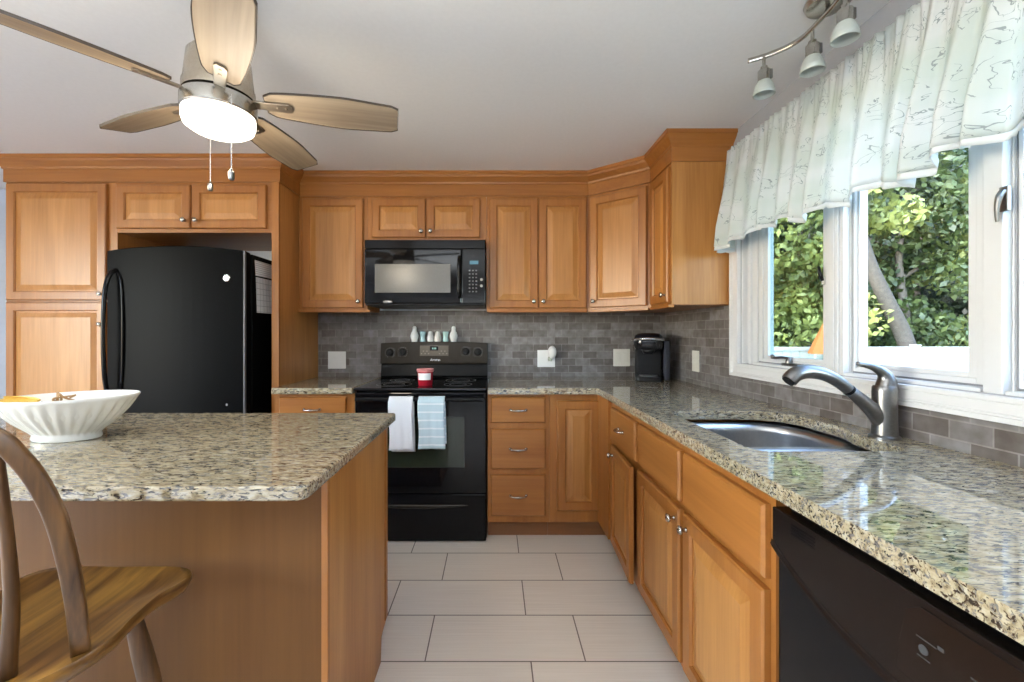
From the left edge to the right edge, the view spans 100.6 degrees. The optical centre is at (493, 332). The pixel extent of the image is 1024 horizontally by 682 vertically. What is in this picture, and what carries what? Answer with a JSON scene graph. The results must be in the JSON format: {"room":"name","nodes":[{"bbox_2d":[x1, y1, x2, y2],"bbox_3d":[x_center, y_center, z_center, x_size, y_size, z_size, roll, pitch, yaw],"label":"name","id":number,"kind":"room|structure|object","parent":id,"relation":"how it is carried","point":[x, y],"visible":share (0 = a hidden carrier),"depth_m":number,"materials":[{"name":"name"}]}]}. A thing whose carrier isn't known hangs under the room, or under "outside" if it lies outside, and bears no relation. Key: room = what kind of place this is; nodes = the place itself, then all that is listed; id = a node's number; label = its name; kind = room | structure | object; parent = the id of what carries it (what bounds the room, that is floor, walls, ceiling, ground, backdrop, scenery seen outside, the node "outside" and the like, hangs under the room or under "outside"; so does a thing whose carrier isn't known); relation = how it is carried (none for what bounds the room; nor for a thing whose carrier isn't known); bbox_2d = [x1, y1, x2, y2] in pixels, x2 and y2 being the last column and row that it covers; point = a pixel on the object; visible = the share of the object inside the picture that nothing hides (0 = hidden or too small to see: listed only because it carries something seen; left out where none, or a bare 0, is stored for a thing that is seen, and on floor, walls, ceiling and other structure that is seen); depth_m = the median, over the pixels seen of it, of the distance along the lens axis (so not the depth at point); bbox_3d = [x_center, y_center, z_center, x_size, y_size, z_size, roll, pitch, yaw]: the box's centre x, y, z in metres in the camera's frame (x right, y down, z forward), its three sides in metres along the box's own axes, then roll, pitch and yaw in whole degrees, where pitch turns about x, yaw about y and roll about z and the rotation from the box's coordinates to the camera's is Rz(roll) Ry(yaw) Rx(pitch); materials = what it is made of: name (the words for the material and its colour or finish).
{"room":"kitchen","nodes":[
{"label":"kitchen","id":0,"kind":"room"},
{"bbox_2d":[0,189,488,397],"bbox_3d":[-1.482,0.083,3.135,5.435,2.235,0.150,0,0,0],"label":"wall","id":1,"kind":"structure","parent":0,"point":[263,254],"depth_m":3.06,"materials":[{"name":"paint"}]},
{"bbox_2d":[116,182,271,250],"bbox_3d":[-1.760,-0.738,2.755,0.908,0.296,0.606,0,0,0],"label":"upper cabinet","id":2,"kind":"object","parent":1,"relation":"attached to","point":[233,215],"visible":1,"depth_m":2.48,"materials":[{"name":"brown wood"}]},
{"bbox_2d":[298,196,379,312],"bbox_3d":[-1.031,-0.509,2.882,0.462,0.753,0.351,0,0,0],"label":"upper cabinet","id":3,"kind":"object","parent":1,"relation":"attached to","point":[332,229],"visible":0.99,"depth_m":2.74,"materials":[{"name":"brown wood"}]},
{"bbox_2d":[0,128,737,195],"bbox_3d":[-0.846,-0.961,2.592,4.216,0.148,0.614,0,0,5],"label":"crown molding","id":4,"kind":"structure","parent":1,"relation":"attached to","point":[674,144],"depth_m":2.49,"materials":[{"name":"brown wood"}]},
{"bbox_2d":[365,240,485,308],"bbox_3d":[-0.432,-0.379,2.833,0.757,0.411,0.430,0,0,0],"label":"microwave","id":5,"kind":"object","parent":1,"relation":"attached to","point":[399,274],"visible":1,"depth_m":2.66,"materials":[{"name":"black plastic"}]},
{"bbox_2d":[367,196,485,244],"bbox_3d":[-0.435,-0.743,2.882,0.770,0.286,0.351,0,0,0],"label":"upper cabinet","id":6,"kind":"object","parent":1,"relation":"attached to","point":[388,217],"visible":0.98,"depth_m":2.74,"materials":[{"name":"brown wood"}]},
{"bbox_2d":[318,311,664,378],"bbox_3d":[-0.014,0.086,3.055,2.496,0.492,0.008,0,0,0],"label":"backsplash","id":7,"kind":"structure","parent":1,"relation":"attached to","point":[584,343],"depth_m":3.05,"materials":[{"name":"tile"}]},
{"bbox_2d":[328,351,345,368],"bbox_3d":[-1.126,0.194,3.046,0.128,0.124,0.009,0,0,0],"label":"switch plate","id":8,"kind":"object","parent":7,"relation":"attached to","point":[336,359],"visible":1,"depth_m":3.04,"materials":[{"name":"white plastic"}]},
{"bbox_2d":[537,350,554,366],"bbox_3d":[0.374,0.183,3.046,0.126,0.122,0.009,0,0,0],"label":"outlet plate","id":9,"kind":"object","parent":7,"relation":"attached to","point":[542,355],"visible":0.8,"depth_m":3.04,"materials":[{"name":"white plastic"}]},
{"bbox_2d":[540,354,544,362],"bbox_3d":[0.348,0.183,3.043,0.032,0.066,0.003,0,0,0],"label":"socket","id":10,"kind":"object","parent":9,"relation":"attached to","point":[542,356],"depth_m":3.04,"materials":[{"name":"white plastic"}]},
{"bbox_2d":[548,346,555,360],"bbox_3d":[0.413,0.146,3.016,0.062,0.108,0.050,0,0,0],"label":"air freshener","id":11,"kind":"object","parent":9,"relation":"attached to","point":[552,350],"visible":1,"depth_m":3.00,"materials":[{"name":"white plastic"}]},
{"bbox_2d":[613,349,629,365],"bbox_3d":[0.915,0.176,3.046,0.120,0.124,0.009,0,0,0],"label":"switch plate","id":12,"kind":"object","parent":7,"relation":"attached to","point":[621,357],"visible":1,"depth_m":3.04,"materials":[{"name":"beige plastic"}]},
{"bbox_2d":[486,196,586,312],"bbox_3d":[0.278,-0.509,2.882,0.653,0.753,0.351,0,0,0],"label":"upper cabinet","id":13,"kind":"object","parent":1,"relation":"attached to","point":[536,246],"visible":1,"depth_m":2.74,"materials":[{"name":"brown wood"}]},
{"bbox_2d":[0,0,890,188],"bbox_3d":[-1.458,-1.110,-0.270,5.785,0.150,6.960,0,0,0],"label":"ceiling","id":14,"kind":"structure","parent":0,"point":[472,84],"depth_m":1.69,"materials":[{"name":"paint"}]},
{"bbox_2d":[0,0,397,190],"bbox_3d":[-0.838,-0.738,1.345,1.048,0.594,1.009,0,0,0],"label":"ceiling fan","id":15,"kind":"object","parent":14,"relation":"hanging from","point":[217,101],"visible":1,"depth_m":1.24,"materials":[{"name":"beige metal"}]},
{"bbox_2d":[748,0,860,99],"bbox_3d":[1.026,-0.931,1.277,0.161,0.206,0.510,0,0,-11],"label":"track light","id":16,"kind":"object","parent":14,"relation":"attached to","point":[846,31],"visible":1,"depth_m":1.33,"materials":[{"name":"silver metal"}]},
{"bbox_2d":[374,516,689,681],"bbox_3d":[-1.383,1.250,-0.195,5.635,0.100,6.810,0,0,0],"label":"floor","id":17,"kind":"structure","parent":0,"point":[499,608],"depth_m":1.80,"materials":[{"name":"tile"}]},
{"bbox_2d":[6,182,165,395],"bbox_3d":[-2.542,0.157,2.755,0.653,2.086,0.606,0,0,0],"label":"pantry cabinet","id":18,"kind":"object","parent":17,"relation":"on","point":[59,235],"visible":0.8,"depth_m":2.48,"materials":[{"name":"brown wood"}]},
{"bbox_2d":[0,427,192,681],"bbox_3d":[-0.885,0.658,0.811,0.388,1.089,0.407,0,0,0],"label":"counter stool","id":19,"kind":"object","parent":17,"relation":"on","point":[59,622],"visible":1,"depth_m":0.75,"materials":[{"name":"brown wood"}]},
{"bbox_2d":[101,246,271,412],"bbox_3d":[-1.783,0.348,2.673,0.778,1.664,0.714,0,0,0],"label":"refrigerator","id":20,"kind":"object","parent":17,"relation":"on","point":[186,332],"visible":0.59,"depth_m":2.36,"materials":[{"name":"black metal"}]},
{"bbox_2d":[255,260,271,278],"bbox_3d":[-1.387,-0.380,2.592,0.013,0.090,0.235,0,0,0],"label":"paper sheet","id":21,"kind":"object","parent":20,"relation":"attached to","point":[262,269],"visible":0.76,"depth_m":2.56,"materials":[{"name":"white paper"}]},
{"bbox_2d":[256,277,271,313],"bbox_3d":[-1.387,-0.224,2.608,0.013,0.208,0.243,0,0,0],"label":"calendar","id":22,"kind":"object","parent":20,"relation":"attached to","point":[263,286],"visible":0.65,"depth_m":2.56,"materials":[{"name":"white paper"}]},
{"bbox_2d":[0,427,387,681],"bbox_3d":[-1.269,0.774,1.356,1.722,0.852,0.618,0,0,0],"label":"base cabinet","id":23,"kind":"object","parent":17,"relation":"on","point":[277,591],"visible":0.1,"depth_m":1.05,"materials":[{"name":"brown wood"}]},
{"bbox_2d":[0,413,395,500],"bbox_3d":[-1.281,0.328,1.263,1.798,0.031,0.804,0,0,0],"label":"countertop","id":24,"kind":"structure","parent":23,"relation":"on","point":[137,456],"depth_m":1.08,"materials":[{"name":"stone"}]},
{"bbox_2d":[0,390,140,442],"bbox_3d":[-1.265,0.246,1.260,0.384,0.130,0.255,0,0,0],"label":"serving bowl","id":25,"kind":"object","parent":24,"relation":"on","point":[85,417],"visible":0.98,"depth_m":1.20,"materials":[{"name":"white ceramic"}]},
{"bbox_3d":[-1.265,0.213,1.260,0.336,0.023,0.222,0,0,0],"label":"filling","id":26,"kind":"object","parent":25,"relation":"in","visible":0},
{"bbox_2d":[0,396,40,402],"bbox_3d":[-1.425,0.180,1.215,0.214,0.050,0.092,0,0,0],"label":"banana","id":27,"kind":"object","parent":26,"relation":"on","point":[7,399],"visible":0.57,"depth_m":1.25,"materials":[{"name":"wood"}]},
{"bbox_2d":[52,391,75,400],"bbox_3d":[-1.245,0.191,1.225,0.059,0.043,0.035,0,0,0],"label":"tendrils","id":28,"kind":"object","parent":26,"relation":"on","point":[58,394],"visible":0.66,"depth_m":1.23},
{"bbox_2d":[272,182,317,412],"bbox_3d":[-1.285,0.157,2.776,0.042,2.086,0.563,0,0,0],"label":"divider","id":29,"kind":"object","parent":17,"relation":"on","point":[294,333],"visible":0.57,"depth_m":2.62,"materials":[{"name":"brown wood"}]},
{"bbox_2d":[275,392,356,412],"bbox_3d":[-1.033,0.774,2.723,0.460,0.852,0.655,0,0,0],"label":"base cabinet","id":30,"kind":"object","parent":17,"relation":"on","point":[284,403],"visible":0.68,"depth_m":2.43,"materials":[{"name":"brown wood"}]},
{"bbox_2d":[271,377,380,393],"bbox_3d":[-1.032,0.330,2.726,0.460,0.035,0.648,0,0,0],"label":"countertop","id":31,"kind":"structure","parent":30,"relation":"on","point":[317,385],"depth_m":2.48,"materials":[{"name":"stone"}]},
{"bbox_2d":[354,341,487,540],"bbox_3d":[-0.420,0.627,2.710,0.760,1.134,0.674,0,0,0],"label":"range","id":32,"kind":"object","parent":17,"relation":"on","point":[434,494],"visible":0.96,"depth_m":2.44,"materials":[{"name":"black metal"}]},
{"bbox_2d":[388,396,415,451],"bbox_3d":[-0.517,0.512,2.382,0.146,0.315,0.048,0,0,0],"label":"towel","id":33,"kind":"object","parent":32,"relation":"hanging from","point":[402,430],"visible":0.95,"depth_m":2.36,"materials":[{"name":"white fabric"}]},
{"bbox_2d":[410,326,418,341],"bbox_3d":[-0.565,0.006,3.018,0.058,0.112,0.058,0,0,0],"label":"shaker","id":34,"kind":"object","parent":32,"relation":"on","point":[414,335],"visible":1,"depth_m":3.00,"materials":[{"name":"white ceramic"}]},
{"bbox_2d":[354,378,487,390],"bbox_3d":[-0.420,0.322,2.698,0.760,0.018,0.564,0,0,0],"label":"cooktop","id":35,"kind":"object","parent":32,"relation":"in","point":[381,384],"depth_m":2.54,"materials":[{"name":"black glass"}]},
{"bbox_2d":[420,331,425,341],"bbox_3d":[-0.506,0.025,3.018,0.044,0.072,0.044,0,0,0],"label":"shaker","id":36,"kind":"object","parent":32,"relation":"on","point":[422,334],"visible":1,"depth_m":3.00,"materials":[{"name":"blue ceramic"}]},
{"bbox_2d":[417,368,433,385],"bbox_3d":[-0.412,0.264,2.550,0.103,0.100,0.103,0,0,0],"label":"candle jar","id":37,"kind":"object","parent":32,"relation":"on","point":[425,375],"visible":1,"depth_m":2.51,"materials":[{"name":"red glass"}]},
{"bbox_2d":[427,331,433,341],"bbox_3d":[-0.452,0.024,3.018,0.050,0.073,0.050,0,0,0],"label":"shaker","id":38,"kind":"object","parent":32,"relation":"on","point":[430,337],"visible":1,"depth_m":3.00,"materials":[{"name":"grey ceramic"}]},
{"bbox_2d":[417,396,446,448],"bbox_3d":[-0.346,0.499,2.382,0.159,0.291,0.048,0,0,0],"label":"towel","id":39,"kind":"object","parent":32,"relation":"hanging from","point":[431,410],"visible":1,"depth_m":2.36,"materials":[{"name":"blue fabric"}]},
{"bbox_2d":[434,331,440,341],"bbox_3d":[-0.399,0.024,3.018,0.050,0.073,0.050,0,0,0],"label":"shaker","id":40,"kind":"object","parent":32,"relation":"on","point":[437,338],"visible":1,"depth_m":3.00,"materials":[{"name":"grey ceramic"}]},
{"bbox_2d":[443,331,448,341],"bbox_3d":[-0.344,0.025,3.018,0.044,0.072,0.044,0,0,0],"label":"shaker","id":41,"kind":"object","parent":32,"relation":"on","point":[445,333],"visible":1,"depth_m":3.00,"materials":[{"name":"green ceramic"}]},
{"bbox_2d":[450,326,457,341],"bbox_3d":[-0.287,0.006,3.018,0.058,0.112,0.058,0,0,0],"label":"shaker","id":42,"kind":"object","parent":32,"relation":"on","point":[453,335],"visible":1,"depth_m":3.00,"materials":[{"name":"white ceramic"}]},
{"bbox_2d":[488,394,548,534],"bbox_3d":[0.141,0.774,2.723,0.354,0.852,0.655,0,0,0],"label":"base cabinet","id":43,"kind":"object","parent":17,"relation":"on","point":[518,424],"visible":1,"depth_m":2.43,"materials":[{"name":"brown wood"}]},
{"bbox_2d":[548,394,611,539],"bbox_3d":[0.772,0.774,2.632,0.906,0.852,0.835,0,0,0],"label":"base cabinet","id":44,"kind":"object","parent":17,"relation":"on","point":[580,440],"visible":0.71,"depth_m":2.43,"materials":[{"name":"brown wood"}]},
{"bbox_2d":[607,403,640,585],"bbox_3d":[0.892,0.774,1.998,0.665,0.852,0.432,0,0,0],"label":"base cabinet","id":45,"kind":"object","parent":17,"relation":"on","point":[623,455],"visible":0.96,"depth_m":1.91,"materials":[{"name":"brown wood"}]},
{"bbox_2d":[637,419,787,681],"bbox_3d":[0.896,0.774,1.354,0.658,0.852,0.854,0,0,0],"label":"base cabinet","id":46,"kind":"object","parent":17,"relation":"on","point":[708,564],"visible":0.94,"depth_m":1.19,"materials":[{"name":"brown wood"}]},
{"bbox_2d":[770,506,1023,681],"bbox_3d":[0.907,0.779,0.612,0.631,0.841,0.620,0,0,0],"label":"dishwasher","id":47,"kind":"object","parent":17,"relation":"on","point":[846,615],"visible":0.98,"depth_m":0.70,"materials":[{"name":"black plastic"}]},
{"bbox_3d":[0.893,0.774,-0.151,0.665,0.852,0.898,0,0,0],"label":"base cabinet","id":48,"kind":"object","parent":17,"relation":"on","visible":0},
{"bbox_2d":[488,376,1023,644],"bbox_3d":[0.595,0.330,1.225,1.261,0.035,3.650,0,0,0],"label":"countertop","id":49,"kind":"structure","parent":48,"relation":"on","point":[949,521],"depth_m":0.88,"materials":[{"name":"stone"}]},
{"bbox_2d":[632,333,669,381],"bbox_3d":[1.035,0.155,2.805,0.240,0.312,0.288,0,0,20],"label":"coffee maker","id":50,"kind":"object","parent":49,"relation":"on","point":[652,352],"visible":1,"depth_m":2.76,"materials":[{"name":"black plastic"}]},
{"bbox_2d":[639,374,657,376],"bbox_3d":[1.003,0.277,2.761,0.116,0.005,0.092,0,0,20],"label":"drip tray","id":51,"kind":"object","parent":50,"relation":"on","point":[640,375],"depth_m":2.74,"materials":[{"name":"grey metal"}]},
{"bbox_2d":[692,422,862,450],"bbox_3d":[0.922,0.452,1.413,0.514,0.178,0.635,0,0,0],"label":"sink","id":52,"kind":"object","parent":49,"relation":"in","point":[762,436],"visible":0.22,"depth_m":1.66,"materials":[{"name":"metal"}]},
{"bbox_2d":[782,362,901,440],"bbox_3d":[1.034,0.198,1.268,0.339,0.226,0.076,0,0,0],"label":"faucet","id":53,"kind":"object","parent":49,"relation":"on","point":[881,410],"visible":1,"depth_m":1.25,"materials":[{"name":"metal"}]},
{"bbox_2d":[734,0,1023,450],"bbox_3d":[1.310,0.083,-0.195,0.150,2.235,6.810,0,0,0],"label":"wall","id":54,"kind":"structure","parent":0,"point":[887,14],"depth_m":1.54,"materials":[{"name":"grey paint"}]},
{"bbox_2d":[586,183,700,312],"bbox_3d":[0.915,-0.509,2.772,0.620,0.753,0.554,0,0,0],"label":"upper cabinet","id":55,"kind":"object","parent":54,"relation":"attached to","point":[618,221],"visible":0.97,"depth_m":2.61,"materials":[{"name":"brown wood"}]},
{"bbox_2d":[650,162,728,309],"bbox_3d":[1.051,-0.509,2.350,0.348,0.753,0.300,0,0,0],"label":"upper cabinet","id":56,"kind":"object","parent":54,"relation":"attached to","point":[686,271],"visible":0.96,"depth_m":2.20,"materials":[{"name":"brown wood"}]},
{"bbox_2d":[742,207,825,368],"bbox_3d":[1.278,-0.340,1.856,0.088,0.980,0.538,0,0,0],"label":"window","id":57,"kind":"structure","parent":54,"relation":"in","point":[758,245],"depth_m":2.02,"materials":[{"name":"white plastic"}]},
{"bbox_2d":[817,266,824,284],"bbox_3d":[1.253,-0.220,1.628,0.024,0.071,0.014,0,0,7],"label":"lock","id":58,"kind":"object","parent":57,"relation":"attached to","point":[822,279],"visible":1,"depth_m":1.62,"materials":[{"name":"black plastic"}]},
{"bbox_2d":[665,305,1023,467],"bbox_3d":[1.230,0.086,1.225,0.008,0.492,3.650,0,0,0],"label":"backsplash","id":59,"kind":"structure","parent":54,"relation":"attached to","point":[705,331],"depth_m":1.68,"materials":[{"name":"tile"}]},
{"bbox_2d":[692,350,698,371],"bbox_3d":[1.221,0.171,2.576,0.009,0.127,0.084,0,0,0],"label":"outlet plate","id":60,"kind":"object","parent":59,"relation":"attached to","point":[695,354],"visible":1,"depth_m":2.57,"materials":[{"name":"beige plastic"}]},
{"bbox_2d":[729,137,1023,426],"bbox_3d":[1.265,-0.339,1.343,0.114,1.107,1.689,0,0,0],"label":"window","id":61,"kind":"structure","parent":54,"relation":"in","point":[971,380],"depth_m":1.15,"materials":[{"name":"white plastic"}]},
{"bbox_2d":[994,127,1023,396],"bbox_3d":[1.269,-0.340,0.799,0.106,0.980,0.479,0,0,0],"label":"window","id":62,"kind":"structure","parent":54,"relation":"in","point":[1002,200],"depth_m":1.03,"materials":[{"name":"white plastic"}]},
{"label":"outside","id":63,"kind":"structure","parent":0,"visible":0},
{"bbox_3d":[30.800,2.050,20.000,58.400,0.200,80.000,0,0,0],"label":"ground","id":64,"kind":"structure","parent":63,"visible":0},
{"bbox_2d":[774,218,786,291],"bbox_3d":[6.541,-2.431,13.441,3.984,8.798,4.660,0,0,-29],"label":"tree","id":65,"kind":"object","parent":64,"relation":"on","point":[778,241],"visible":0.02,"depth_m":11.95,"materials":[{"name":"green plant"}]},
{"bbox_2d":[774,226,808,337],"bbox_3d":[8.295,-2.816,15.084,5.361,9.578,5.657,0,0,-16],"label":"tree","id":66,"kind":"object","parent":64,"relation":"on","point":[788,226],"visible":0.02,"depth_m":13.40,"materials":[{"name":"green plant"}]},
{"bbox_2d":[808,324,822,353],"bbox_3d":[7.460,0.695,9.400,0.794,2.510,0.794,0,0,-22],"label":"canopy tent","id":67,"kind":"object","parent":64,"relation":"on","point":[816,347],"visible":0.13,"depth_m":9.38,"materials":[{"name":"orange fabric"}]},
{"bbox_2d":[774,211,894,344],"bbox_3d":[10.603,-3.033,15.177,5.914,10.014,5.604,0,0,31],"label":"tree","id":68,"kind":"object","parent":64,"relation":"on","point":[781,238],"visible":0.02,"depth_m":13.94,"materials":[{"name":"green plant"}]},
{"bbox_2d":[779,229,894,341],"bbox_3d":[13.599,-4.184,18.313,5.847,12.311,6.147,0,0,-36],"label":"tree","id":69,"kind":"object","parent":64,"relation":"on","point":[887,252],"visible":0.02,"depth_m":16.23,"materials":[{"name":"green plant"}]},
{"bbox_2d":[774,187,932,346],"bbox_3d":[8.940,-2.661,12.463,4.194,9.262,4.905,0,0,3],"label":"tree","id":70,"kind":"object","parent":64,"relation":"on","point":[797,295],"visible":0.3,"depth_m":11.33,"materials":[{"name":"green plant"}]},
{"bbox_2d":[809,187,916,346],"bbox_3d":[9.068,-1.958,10.818,3.082,7.887,2.059,0,0,-24],"label":"leaning tree","id":71,"kind":"object","parent":64,"relation":"on","point":[901,330],"visible":0.06,"depth_m":10.47,"materials":[{"name":"grey plant"}]},
{"bbox_2d":[774,345,968,370],"bbox_3d":[13.938,1.114,10.020,22.125,1.672,0.150,0,0,0],"label":"fence","id":72,"kind":"object","parent":64,"relation":"on","point":[952,358],"visible":0.13,"depth_m":10.01,"materials":[{"name":"white plastic"}]},
{"bbox_2d":[784,206,968,346],"bbox_3d":[19.690,-4.044,9.792,47.386,16.453,55.675,0,0,19],"label":"forest","id":73,"kind":"object","parent":64,"relation":"on","point":[922,291],"visible":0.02,"depth_m":21.99,"materials":[{"name":"green plant"}]},
{"bbox_2d":[818,148,968,346],"bbox_3d":[12.361,-2.383,12.953,4.873,8.708,5.143,0,0,33],"label":"tree","id":74,"kind":"object","parent":64,"relation":"on","point":[898,262],"visible":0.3,"depth_m":12.01,"materials":[{"name":"green plant"}]},
{"bbox_2d":[869,180,968,346],"bbox_3d":[18.665,-4.440,18.070,6.403,12.824,6.091,0,0,-32],"label":"tree","id":75,"kind":"object","parent":64,"relation":"on","point":[959,306],"visible":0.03,"depth_m":17.54,"materials":[{"name":"green plant"}]},
{"bbox_2d":[882,151,968,346],"bbox_3d":[15.402,-2.892,12.766,5.150,9.725,4.404,0,0,-10],"label":"tree","id":76,"kind":"object","parent":64,"relation":"on","point":[963,253],"visible":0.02,"depth_m":12.88,"materials":[{"name":"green plant"}]},
{"bbox_3d":[1.198,-0.875,1.200,0.067,0.023,1.840,0,0,0],"label":"curtain rod","id":77,"kind":"object","parent":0,"visible":0},
{"bbox_2d":[714,0,1023,252],"bbox_3d":[1.126,-0.648,1.217,0.144,0.513,1.859,0,0,2],"label":"valance","id":78,"kind":"object","parent":77,"relation":"hanging from","point":[948,75],"visible":1,"depth_m":1.21,"materials":[{"name":"white fabric"}]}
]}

